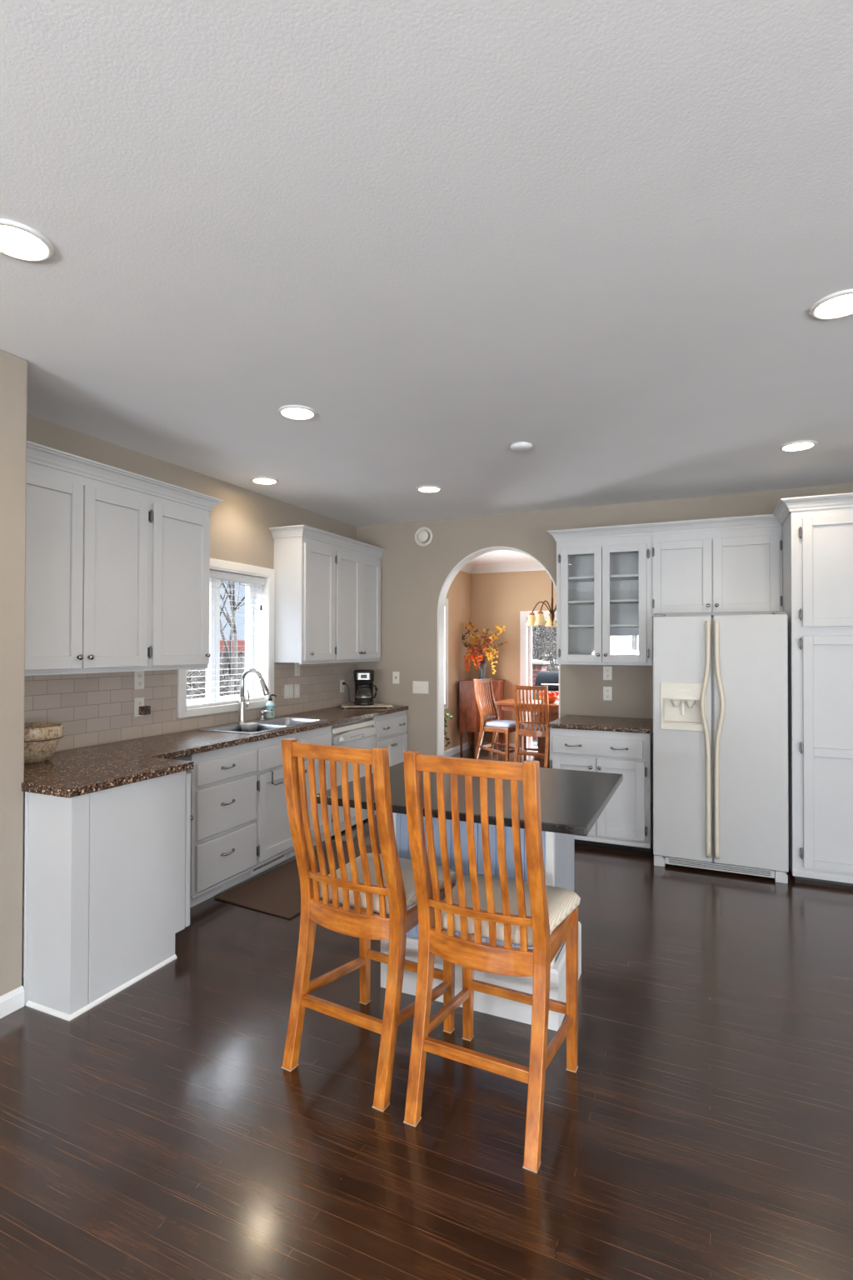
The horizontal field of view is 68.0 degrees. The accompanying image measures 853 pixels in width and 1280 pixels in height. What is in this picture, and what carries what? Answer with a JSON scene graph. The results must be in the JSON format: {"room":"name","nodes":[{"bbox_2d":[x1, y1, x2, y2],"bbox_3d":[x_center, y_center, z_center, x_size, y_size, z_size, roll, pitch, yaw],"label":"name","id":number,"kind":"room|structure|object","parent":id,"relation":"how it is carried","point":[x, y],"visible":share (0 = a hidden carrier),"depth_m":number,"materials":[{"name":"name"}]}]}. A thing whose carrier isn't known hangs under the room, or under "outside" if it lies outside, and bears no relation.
{"room":"kitchen","nodes":[
{"label":"kitchen","id":0,"kind":"room"},
{"bbox_2d":[0,349,27,995],"bbox_3d":[-3.158,0.144,0.336,0.798,2.705,5.442,0,-1,24],"label":"wall","id":1,"kind":"structure","parent":0,"point":[13,369],"depth_m":2.61,"materials":[{"name":"beige paint"}]},
{"bbox_2d":[0,985,24,1018],"bbox_3d":[-2.790,1.455,0.155,0.015,0.082,5.439,0,-1,24],"label":"baseboard","id":2,"kind":"structure","parent":1,"relation":"attached to","point":[13,1000],"depth_m":2.59,"materials":[{"name":"white paint"}]},
{"bbox_2d":[26,414,470,750],"bbox_3d":[-0.874,0.211,6.210,0.190,2.705,7.148,0,-1,24],"label":"wall","id":3,"kind":"structure","parent":0,"point":[240,532],"depth_m":4.82,"materials":[{"name":"beige paint"}]},
{"bbox_2d":[25,440,223,675],"bbox_3d":[-1.785,-0.373,3.522,0.339,1.098,1.478,0,-1,24],"label":"upper cabinet","id":4,"kind":"object","parent":3,"relation":"attached to","point":[117,560],"visible":0.89,"depth_m":3.42,"materials":[{"name":"white paint"}]},
{"bbox_2d":[134,670,144,689],"bbox_3d":[-1.778,0.246,3.920,0.009,0.117,0.072,0,-1,24],"label":"outlet","id":5,"kind":"object","parent":3,"relation":"attached to","point":[138,676],"visible":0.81,"depth_m":3.92,"materials":[{"name":"beige plastic"}]},
{"bbox_2d":[137,673,142,678],"bbox_3d":[-1.776,0.221,3.919,0.003,0.029,0.033,0,-1,24],"label":"socket","id":6,"kind":"object","parent":5,"relation":"attached to","point":[139,675],"depth_m":3.92,"materials":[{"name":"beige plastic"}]},
{"bbox_2d":[137,680,142,685],"bbox_3d":[-1.776,0.270,3.919,0.003,0.029,0.033,0,-1,24],"label":"socket","id":7,"kind":"object","parent":5,"relation":"attached to","point":[139,682],"depth_m":3.92,"materials":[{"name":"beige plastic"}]},
{"bbox_2d":[134,697,144,716],"bbox_3d":[-1.779,0.416,3.918,0.009,0.117,0.072,0,-1,24],"label":"outlet","id":8,"kind":"object","parent":3,"relation":"attached to","point":[138,702],"visible":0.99,"depth_m":3.91,"materials":[{"name":"beige plastic"}]},
{"bbox_2d":[139,705,150,714],"bbox_3d":[-1.747,0.436,3.922,0.044,0.053,0.056,0,-1,24],"label":"night light","id":9,"kind":"object","parent":8,"relation":"attached to","point":[143,710],"visible":1,"depth_m":3.90,"materials":[{"name":"brown plastic"}]},
{"bbox_2d":[144,707,149,714],"bbox_3d":[-1.728,0.436,3.913,0.001,0.039,0.040,0,-1,24],"label":"grille","id":10,"kind":"object","parent":9,"relation":"attached to","point":[147,710],"depth_m":3.91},
{"bbox_2d":[24,662,356,751],"bbox_3d":[-1.473,0.411,4.625,0.008,0.434,3.763,0,-1,24],"label":"backsplash","id":11,"kind":"structure","parent":3,"relation":"attached to","point":[93,709],"depth_m":3.88,"materials":[{"name":"beige tile"}]},
{"bbox_2d":[176,558,274,718],"bbox_3d":[-1.532,-0.025,4.711,0.203,1.104,1.014,0,-1,24],"label":"window","id":12,"kind":"structure","parent":3,"relation":"in","point":[265,662],"depth_m":5.07,"materials":[{"name":"white paint"}]},
{"bbox_2d":[186,570,264,708],"bbox_3d":[-1.500,-0.014,4.697,0.081,0.972,0.858,0,-1,24],"label":"window blind","id":13,"kind":"object","parent":12,"relation":"attached to","point":[217,575],"visible":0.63,"depth_m":4.75,"materials":[{"name":"white plastic"}]},
{"bbox_2d":[285,684,293,699],"bbox_3d":[-1.155,0.432,5.316,0.008,0.117,0.117,0,-1,24],"label":"light switch","id":14,"kind":"object","parent":3,"relation":"attached to","point":[288,687],"visible":1,"depth_m":5.31,"materials":[{"name":"beige plastic"}]},
{"bbox_2d":[294,684,299,698],"bbox_3d":[-1.109,0.436,5.420,0.008,0.117,0.072,0,-1,24],"label":"light switch","id":15,"kind":"object","parent":3,"relation":"attached to","point":[297,687],"visible":1,"depth_m":5.41,"materials":[{"name":"beige plastic"}]},
{"bbox_2d":[295,662,299,676],"bbox_3d":[-1.106,0.252,5.426,0.009,0.117,0.072,0,-1,24],"label":"outlet","id":16,"kind":"object","parent":3,"relation":"attached to","point":[297,664],"visible":0.99,"depth_m":5.42,"materials":[{"name":"beige plastic"}]},
{"bbox_2d":[269,524,386,664],"bbox_3d":[-0.834,-0.348,5.652,0.339,1.098,1.385,0,-1,24],"label":"upper cabinet","id":17,"kind":"object","parent":3,"relation":"attached to","point":[327,585],"visible":1,"depth_m":5.32,"materials":[{"name":"white paint"}]},
{"bbox_2d":[340,680,344,692],"bbox_3d":[-0.809,0.445,6.089,0.009,0.117,0.072,0,-1,24],"label":"outlet","id":18,"kind":"object","parent":3,"relation":"attached to","point":[342,687],"visible":1,"depth_m":6.08,"materials":[{"name":"beige plastic"}]},
{"bbox_2d":[444,598,448,709],"bbox_3d":[-0.094,0.178,7.942,0.183,1.488,1.510,0,-1,24],"label":"window","id":19,"kind":"structure","parent":3,"relation":"in","point":[446,611],"depth_m":8.52,"materials":[{"name":"white paint"}]},
{"bbox_2d":[444,740,514,756],"bbox_3d":[0.336,1.534,7.798,0.750,0.098,3.233,0,-1,24],"label":"baseboard","id":20,"kind":"structure","parent":3,"relation":"attached to","point":[455,750],"depth_m":9.15,"materials":[{"name":"white paint"}]},
{"bbox_2d":[0,0,852,564],"bbox_3d":[1.390,-1.253,2.263,7.700,0.150,12.840,0,-1,24],"label":"ceiling","id":21,"kind":"structure","parent":0,"point":[602,237],"depth_m":1.87,"materials":[{"name":"white paint"}]},
{"bbox_2d":[0,218,54,261],"bbox_3d":[-1.218,-1.182,1.879,0.193,0.010,0.193,0,-1,24],"label":"recessed light","id":22,"kind":"object","parent":21,"relation":"in","point":[17,241],"visible":1,"depth_m":1.88,"materials":[{"name":"white paint"}]},
{"bbox_2d":[250,476,278,484],"bbox_3d":[-1.174,-1.153,4.589,0.193,0.010,0.193,0,-1,24],"label":"recessed light","id":23,"kind":"object","parent":21,"relation":"in","point":[260,480],"visible":1,"depth_m":4.57,"materials":[{"name":"white paint"}]},
{"bbox_2d":[278,405,316,419],"bbox_3d":[-0.664,-1.166,3.252,0.193,0.010,0.193,0,-1,24],"label":"recessed light","id":24,"kind":"object","parent":21,"relation":"in","point":[291,412],"visible":1,"depth_m":3.24,"materials":[{"name":"white paint"}]},
{"bbox_2d":[416,485,441,492],"bbox_3d":[0.020,-1.148,4.823,0.193,0.010,0.193,0,-1,24],"label":"recessed light","id":25,"kind":"object","parent":21,"relation":"in","point":[422,488],"visible":1,"depth_m":4.81,"materials":[{"name":"white paint"}]},
{"bbox_2d":[510,441,532,451],"bbox_3d":[0.568,-1.151,3.782,0.128,0.026,0.128,0,-1,24],"label":"smoke detector","id":26,"kind":"object","parent":21,"relation":"attached to","point":[522,446],"visible":1,"depth_m":3.75,"materials":[{"name":"white plastic"}]},
{"bbox_2d":[525,580,556,626],"bbox_3d":[1.503,-0.643,7.662,0.626,0.954,0.644,0,-1,24],"label":"chandelier","id":27,"kind":"object","parent":21,"relation":"hanging from","point":[540,620],"visible":0.6,"depth_m":7.64,"materials":[{"name":"beige glass"}]},
{"bbox_2d":[780,440,817,451],"bbox_3d":[2.216,-1.155,3.773,0.193,0.010,0.193,0,-1,24],"label":"recessed light","id":28,"kind":"object","parent":21,"relation":"in","point":[804,444],"visible":1,"depth_m":3.76,"materials":[{"name":"white paint"}]},
{"bbox_2d":[810,289,852,319],"bbox_3d":[1.456,-1.173,2.218,0.193,0.010,0.193,0,-1,24],"label":"recessed light","id":29,"kind":"object","parent":21,"relation":"in","point":[840,304],"visible":1,"depth_m":2.23,"materials":[{"name":"white paint"}]},
{"bbox_2d":[0,747,852,1279],"bbox_3d":[1.384,1.587,2.233,7.700,0.120,12.840,0,-1,24],"label":"floor","id":30,"kind":"structure","parent":0,"point":[702,1127],"depth_m":2.03,"materials":[{"name":"brown wood"}]},
{"bbox_2d":[22,770,193,1020],"bbox_3d":[-1.681,1.083,3.023,0.861,0.892,0.689,0,-1,24],"label":"base cabinet","id":31,"kind":"object","parent":30,"relation":"on","point":[106,887],"visible":0.85,"depth_m":2.68,"materials":[{"name":"white paint"}]},
{"bbox_2d":[21,705,408,798],"bbox_3d":[-1.064,0.634,4.430,0.894,0.036,3.780,0,-1,24],"label":"countertop","id":32,"kind":"structure","parent":31,"relation":"on","point":[77,772],"depth_m":3.26,"materials":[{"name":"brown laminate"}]},
{"bbox_2d":[24,722,63,763],"bbox_3d":[-1.963,0.513,3.143,0.276,0.176,0.276,0,-1,24],"label":"mixing bowl","id":33,"kind":"object","parent":32,"relation":"on","point":[41,739],"visible":0.59,"depth_m":3.08,"materials":[{"name":"brown ceramic"}]},
{"bbox_2d":[237,668,269,724],"bbox_3d":[-1.257,0.410,4.632,0.264,0.406,0.109,0,-1,24],"label":"faucet","id":34,"kind":"object","parent":32,"relation":"on","point":[242,706],"visible":0.98,"depth_m":4.63,"materials":[{"name":"silver metal"}]},
{"bbox_2d":[198,716,327,734],"bbox_3d":[-1.165,0.697,4.619,0.485,0.167,0.900,0,-1,24],"label":"sink","id":35,"kind":"object","parent":32,"relation":"in","point":[278,722],"visible":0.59,"depth_m":4.61,"materials":[{"name":"metal"}]},
{"bbox_2d":[240,722,259,732],"bbox_3d":[-1.278,0.640,4.566,0.088,0.075,0.121,0,-1,24],"label":"sink caddy","id":36,"kind":"object","parent":35,"relation":"in","point":[247,727],"visible":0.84,"depth_m":4.53,"materials":[{"name":"silver metal"}]},
{"bbox_2d":[215,724,286,731],"bbox_3d":[-1.218,0.695,4.407,0.354,0.167,0.404,0,-1,24],"label":"basin","id":37,"kind":"object","parent":35,"relation":"in","point":[261,727],"depth_m":4.54,"materials":[{"name":"silver metal"}]},
{"bbox_2d":[259,710,273,719],"bbox_3d":[-1.233,0.578,4.860,0.111,0.075,0.051,0,-1,24],"label":"soap dispenser","id":38,"kind":"object","parent":35,"relation":"on","point":[262,712],"visible":1,"depth_m":4.86,"materials":[{"name":"silver metal"}]},
{"bbox_2d":[265,694,276,718],"bbox_3d":[-1.234,0.522,4.997,0.072,0.189,0.073,0,-1,42],"label":"soap bottle","id":39,"kind":"object","parent":35,"relation":"on","point":[270,705],"visible":0.97,"depth_m":4.97,"materials":[{"name":"blue plastic"}]},
{"bbox_2d":[259,718,318,724],"bbox_3d":[-1.040,0.699,4.804,0.354,0.167,0.394,0,-1,24],"label":"basin","id":40,"kind":"object","parent":35,"relation":"in","point":[276,721],"depth_m":4.97,"materials":[{"name":"silver metal"}]},
{"bbox_2d":[340,702,392,708],"bbox_3d":[-0.571,0.622,5.992,0.470,0.023,0.270,0,-1,-9],"label":"cutting board","id":41,"kind":"object","parent":32,"relation":"on","point":[343,705],"visible":0.85,"depth_m":5.89,"materials":[{"name":"beige wood"}]},
{"bbox_2d":[342,669,377,705],"bbox_3d":[-0.633,0.446,5.993,0.337,0.326,0.243,0,-1,-5],"label":"coffee maker","id":42,"kind":"object","parent":41,"relation":"on","point":[363,678],"visible":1,"depth_m":5.91,"materials":[{"name":"black plastic"}]},
{"bbox_2d":[172,741,256,908],"bbox_3d":[-1.452,1.092,3.914,0.602,0.892,0.588,0,-1,24],"label":"base cabinet","id":43,"kind":"object","parent":30,"relation":"on","point":[223,781],"visible":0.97,"depth_m":3.78,"materials":[{"name":"white paint"}]},
{"bbox_2d":[250,725,333,877],"bbox_3d":[-1.149,1.100,4.594,0.600,0.892,0.900,0,-1,24],"label":"base cabinet","id":44,"kind":"object","parent":30,"relation":"on","point":[275,846],"visible":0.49,"depth_m":4.26,"materials":[{"name":"white paint"}]},
{"bbox_2d":[250,850,285,874],"bbox_3d":[-1.064,1.495,4.269,0.004,0.060,0.360,0,-1,24],"label":"heat register","id":45,"kind":"object","parent":44,"relation":"attached to","point":[256,871],"depth_m":4.26,"materials":[{"name":"white paint"}]},
{"bbox_2d":[269,770,284,785],"bbox_3d":[-0.972,0.919,4.306,0.054,0.090,0.250,0,-1,24],"label":"towel bar","id":46,"kind":"object","parent":44,"relation":"attached to","point":[269,771],"visible":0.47,"depth_m":4.20,"materials":[{"name":"grey metal"}]},
{"bbox_2d":[214,840,381,919],"bbox_3d":[-0.719,1.537,4.177,0.587,0.010,1.274,0,-1,27],"label":"floor mat","id":47,"kind":"object","parent":30,"relation":"on","point":[277,891],"visible":0.55,"depth_m":3.87,"materials":[{"name":"fabric"}]},
{"bbox_2d":[330,717,376,836],"bbox_3d":[-0.806,1.109,5.306,0.567,0.891,0.663,0,-1,24],"label":"dishwasher","id":48,"kind":"object","parent":30,"relation":"on","point":[358,733],"visible":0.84,"depth_m":5.16,"materials":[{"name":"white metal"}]},
{"bbox_2d":[281,738,456,1111],"bbox_3d":[-0.197,0.941,2.382,0.457,1.168,0.551,0,-1,29],"label":"counter stool","id":49,"kind":"object","parent":30,"relation":"on","point":[383,883],"visible":0.98,"depth_m":2.21,"materials":[{"name":"orange wood"}]},
{"bbox_2d":[319,853,456,914],"bbox_3d":[-0.164,0.923,2.440,0.457,0.065,0.418,0,-1,29],"label":"seat cushion","id":50,"kind":"object","parent":49,"relation":"on","point":[409,899],"depth_m":2.34,"materials":[{"name":"beige fabric"}]},
{"bbox_2d":[371,710,407,814],"bbox_3d":[-0.557,1.115,5.919,0.602,0.892,0.642,0,-1,24],"label":"base cabinet","id":51,"kind":"object","parent":30,"relation":"on","point":[392,728],"visible":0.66,"depth_m":5.82,"materials":[{"name":"white paint"}]},
{"bbox_2d":[444,712,453,746],"bbox_3d":[0.120,1.213,7.540,0.384,0.734,0.284,0,-1,24],"label":"potted plant","id":52,"kind":"object","parent":30,"relation":"on","point":[447,715],"visible":0.1,"depth_m":7.53,"materials":[{"name":"green plant"}]},
{"bbox_2d":[380,812,581,1030],"bbox_3d":[0.256,1.084,2.853,0.786,0.893,0.485,0,-1,24],"label":"kitchen island","id":53,"kind":"object","parent":30,"relation":"on","point":[558,848],"visible":0.22,"depth_m":2.62,"materials":[{"name":"grey paint"}]},
{"bbox_2d":[316,761,623,835],"bbox_3d":[0.225,0.620,2.664,1.047,0.030,0.938,0,-1,24],"label":"island countertop","id":54,"kind":"structure","parent":53,"relation":"on","point":[572,801],"depth_m":2.43,"materials":[{"name":"black stone"}]},
{"bbox_2d":[458,678,505,754],"bbox_3d":[0.785,1.084,9.022,0.525,1.025,0.597,0,-1,24],"label":"sideboard","id":55,"kind":"object","parent":30,"relation":"on","point":[469,714],"visible":0.62,"depth_m":8.85,"materials":[{"name":"brown wood"}]},
{"bbox_2d":[461,620,507,679],"bbox_3d":[0.799,0.140,8.928,0.721,0.861,0.361,0,-1,24],"label":"flower arrangement","id":56,"kind":"object","parent":55,"relation":"on","point":[482,665],"visible":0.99,"depth_m":8.92,"materials":[{"name":"orange plant"}]},
{"bbox_2d":[403,750,580,1173],"bbox_3d":[0.239,0.939,2.142,0.457,1.168,0.551,0,-1,26],"label":"counter stool","id":57,"kind":"object","parent":30,"relation":"on","point":[518,912],"visible":1,"depth_m":1.98,"materials":[{"name":"orange wood"}]},
{"bbox_2d":[441,873,580,947],"bbox_3d":[0.269,0.921,2.202,0.457,0.065,0.418,0,-1,26],"label":"seat cushion","id":58,"kind":"object","parent":57,"relation":"on","point":[562,903],"depth_m":2.13,"materials":[{"name":"beige fabric"}]},
{"bbox_2d":[473,677,523,761],"bbox_3d":[0.979,1.059,8.520,0.551,1.066,0.457,0,-1,35],"label":"dining chair","id":59,"kind":"object","parent":30,"relation":"on","point":[496,725],"visible":0.96,"depth_m":8.48,"materials":[{"name":"brown wood"}]},
{"bbox_2d":[485,720,520,728],"bbox_3d":[1.032,1.119,8.482,0.421,0.065,0.457,0,-1,35],"label":"seat cushion","id":60,"kind":"object","parent":59,"relation":"on","point":[488,723],"depth_m":8.35,"materials":[{"name":"grey fabric"}]},
{"bbox_2d":[495,699,559,759],"bbox_3d":[1.892,1.209,8.281,1.900,0.765,0.630,0,-1,24],"label":"dining table","id":61,"kind":"object","parent":30,"relation":"on","point":[507,704],"visible":0.23,"depth_m":8.38,"materials":[{"name":"brown wood"}]},
{"bbox_2d":[539,690,559,702],"bbox_3d":[1.619,0.749,8.358,0.300,0.154,0.300,0,-1,24],"label":"centerpiece","id":62,"kind":"object","parent":61,"relation":"on","point":[553,697],"visible":0.59,"depth_m":8.27,"materials":[{"name":"orange paint"}]},
{"bbox_2d":[514,685,549,767],"bbox_3d":[1.413,1.081,8.188,0.457,1.016,0.551,0,-1,24],"label":"dining chair","id":63,"kind":"object","parent":30,"relation":"on","point":[537,729],"visible":0.91,"depth_m":8.01,"materials":[{"name":"brown wood"}]},
{"bbox_2d":[520,723,545,730],"bbox_3d":[1.439,1.117,8.248,0.457,0.065,0.420,0,-1,24],"label":"seat cushion","id":64,"kind":"object","parent":63,"relation":"on","point":[541,727],"depth_m":8.05,"materials":[{"name":"grey fabric"}]},
{"bbox_2d":[550,728,653,852],"bbox_3d":[1.409,1.117,4.997,0.730,0.877,0.725,0,-1,24],"label":"base cabinet","id":65,"kind":"object","parent":30,"relation":"on","point":[626,822],"visible":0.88,"depth_m":4.65,"materials":[{"name":"white paint"}]},
{"bbox_2d":[547,715,653,733],"bbox_3d":[1.409,0.660,5.014,0.753,0.036,0.702,0,-1,24],"label":"countertop","id":66,"kind":"structure","parent":65,"relation":"on","point":[567,722],"depth_m":4.83,"materials":[{"name":"brown stone"}]},
{"bbox_2d":[653,611,789,883],"bbox_3d":[2.071,0.688,4.505,0.811,1.727,0.830,0,-1,24],"label":"refrigerator","id":67,"kind":"object","parent":30,"relation":"on","point":[721,682],"visible":1,"depth_m":4.15,"materials":[{"name":"white metal"}]},
{"bbox_2d":[774,492,852,885],"bbox_3d":[2.920,0.323,4.240,1.025,2.455,0.891,0,-1,24],"label":"pantry cabinet","id":68,"kind":"object","parent":30,"relation":"on","point":[817,531],"visible":0.99,"depth_m":4.00,"materials":[{"name":"white paint"}]},
{"bbox_2d":[470,570,556,747],"bbox_3d":[2.761,0.244,8.577,4.550,2.705,0.140,0,-1,24],"label":"wall","id":69,"kind":"structure","parent":0,"point":[497,598],"depth_m":9.22,"materials":[{"name":"beige paint"}]},
{"bbox_2d":[460,561,544,574],"bbox_3d":[2.077,-1.069,7.051,4.550,0.115,3.233,0,-1,24],"label":"trim","id":70,"kind":"structure","parent":69,"relation":"attached to","point":[532,566],"depth_m":9.18,"materials":[{"name":"white paint"}]},
{"bbox_2d":[520,610,556,752],"bbox_3d":[2.298,0.617,8.764,2.020,2.070,0.148,0,-1,24],"label":"door","id":71,"kind":"structure","parent":69,"relation":"in","point":[526,632],"depth_m":9.10,"materials":[{"name":"white paint"}]},
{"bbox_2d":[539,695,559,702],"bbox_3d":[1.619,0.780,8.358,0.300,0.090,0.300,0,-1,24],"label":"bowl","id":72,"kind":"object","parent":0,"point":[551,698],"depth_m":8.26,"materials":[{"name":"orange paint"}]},
{"bbox_2d":[356,483,852,755],"bbox_3d":[2.624,0.205,4.939,7.235,2.705,0.140,0,-1,24],"label":"wall","id":73,"kind":"structure","parent":0,"point":[413,576],"depth_m":5.89,"materials":[{"name":"beige paint"}]},
{"bbox_2d":[392,671,399,683],"bbox_3d":[-0.299,0.366,6.157,0.072,0.117,0.016,0,-1,24],"label":"light switch","id":74,"kind":"object","parent":73,"relation":"attached to","point":[395,674],"visible":1,"depth_m":6.16,"materials":[{"name":"beige plastic"}]},
{"bbox_2d":[412,680,428,694],"bbox_3d":[-0.059,0.454,6.049,0.165,0.117,0.016,0,-1,24],"label":"light switch","id":75,"kind":"object","parent":73,"relation":"attached to","point":[418,687],"visible":1,"depth_m":6.05,"materials":[{"name":"beige plastic"}]},
{"bbox_2d":[415,526,433,546],"bbox_3d":[-0.033,-0.989,6.041,0.192,0.192,0.038,0,-1,24],"label":"smoke detector","id":76,"kind":"object","parent":73,"relation":"attached to","point":[422,535],"visible":1,"depth_m":6.03,"materials":[{"name":"white plastic"}]},
{"bbox_2d":[437,546,560,755],"bbox_3d":[0.663,0.356,5.813,1.164,2.414,0.150,0,-1,24],"label":"trim","id":77,"kind":"structure","parent":73,"relation":"attached to","point":[441,607],"depth_m":5.99,"materials":[{"name":"white paint"}]},
{"bbox_2d":[547,523,653,665],"bbox_3d":[1.436,-0.348,5.195,0.807,1.098,0.371,0,-1,24],"label":"upper cabinet","id":78,"kind":"object","parent":73,"relation":"attached to","point":[604,574],"visible":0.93,"depth_m":5.17,"materials":[{"name":"white paint"}]},
{"bbox_2d":[568,574,639,582],"bbox_3d":[1.479,-0.509,5.216,0.707,0.018,0.277,0,-1,24],"label":"shelf","id":79,"kind":"object","parent":78,"relation":"attached to","point":[625,577],"depth_m":5.18,"materials":[{"name":"white paint"}]},
{"bbox_2d":[568,599,639,604],"bbox_3d":[1.478,-0.312,5.214,0.707,0.018,0.277,0,-1,24],"label":"shelf","id":80,"kind":"object","parent":78,"relation":"attached to","point":[583,602],"depth_m":5.18,"materials":[{"name":"white paint"}]},
{"bbox_2d":[568,624,639,628],"bbox_3d":[1.478,-0.114,5.212,0.707,0.018,0.277,0,-1,24],"label":"shelf","id":81,"kind":"object","parent":78,"relation":"attached to","point":[570,626],"depth_m":5.16,"materials":[{"name":"white paint"}]},
{"bbox_2d":[603,686,612,700],"bbox_3d":[1.530,0.452,5.343,0.072,0.117,0.009,0,-1,24],"label":"outlet","id":82,"kind":"object","parent":73,"relation":"attached to","point":[607,691],"visible":1,"depth_m":5.34,"materials":[{"name":"beige plastic"}]},
{"bbox_2d":[603,665,612,679],"bbox_3d":[1.530,0.281,5.345,0.072,0.117,0.009,0,-1,24],"label":"outlet","id":83,"kind":"object","parent":73,"relation":"attached to","point":[607,671],"visible":1,"depth_m":5.34,"materials":[{"name":"beige plastic"}]},
{"bbox_2d":[651,514,783,617],"bbox_3d":[2.210,-0.541,4.852,0.888,0.717,0.371,0,-1,24],"label":"upper cabinet","id":84,"kind":"object","parent":73,"relation":"attached to","point":[733,565],"visible":0.98,"depth_m":4.71,"materials":[{"name":"white paint"}]},
{"label":"outside","id":85,"kind":"structure","parent":0,"visible":0},
{"bbox_2d":[189,652,559,696],"bbox_3d":[-5.549,1.598,24.362,110.000,1.634,120.000,0,-1,24],"label":"ground","id":86,"kind":"structure","parent":85,"point":[537,652],"depth_m":43.10,"materials":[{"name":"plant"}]},
{"bbox_2d":[186,633,244,699],"bbox_3d":[-6.328,1.325,16.466,8.943,3.204,13.471,1,-1,-34],"label":"thicket","id":87,"kind":"object","parent":86,"relation":"on","point":[224,666],"visible":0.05,"depth_m":15.29,"materials":[{"name":"grey plant"}]},
{"bbox_2d":[190,640,244,670],"bbox_3d":[-14.322,1.278,45.804,9.300,2.550,6.800,0,-1,24],"label":"barn","id":88,"kind":"object","parent":86,"relation":"on","point":[240,642],"visible":0.02,"depth_m":42.78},
{"bbox_2d":[220,580,238,668],"bbox_3d":[-11.822,-3.176,32.504,9.874,11.102,6.218,0,-1,44],"label":"bare tree","id":89,"kind":"object","parent":86,"relation":"on","point":[235,633],"visible":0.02,"depth_m":32.86,"materials":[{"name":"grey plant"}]},
{"bbox_2d":[220,580,244,694],"bbox_3d":[-3.565,-0.766,11.491,3.849,5.884,3.316,0,-1,39],"label":"bare tree","id":90,"kind":"object","parent":86,"relation":"on","point":[228,651],"visible":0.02,"depth_m":11.49,"materials":[{"name":"grey plant"}]},
{"bbox_2d":[532,740,537,746],"bbox_3d":[3.246,1.970,9.836,5.100,0.480,2.550,0,-1,24],"label":"patio slab","id":91,"kind":"object","parent":86,"relation":"on","point":[534,742],"depth_m":10.58,"materials":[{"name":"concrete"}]},
{"bbox_2d":[532,659,549,741],"bbox_3d":[1.874,1.256,11.086,0.460,1.830,0.480,0,-1,24],"label":"post","id":92,"kind":"object","parent":91,"relation":"on","point":[537,665],"visible":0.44,"depth_m":10.88,"materials":[{"name":"concrete"}]},
{"bbox_2d":[535,670,559,721],"bbox_3d":[2.220,1.123,10.292,0.860,1.220,0.612,0,-1,24],"label":"barbecue grill","id":93,"kind":"object","parent":91,"relation":"on","point":[550,678],"visible":0.15,"depth_m":10.23,"materials":[{"name":"metal"}]},
{"bbox_2d":[532,620,559,671],"bbox_3d":[2.878,0.378,16.022,10.347,4.442,6.497,0,-1,24],"label":"thicket","id":94,"kind":"object","parent":86,"relation":"on","point":[542,648],"visible":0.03,"depth_m":14.89,"materials":[{"name":"grey plant"}]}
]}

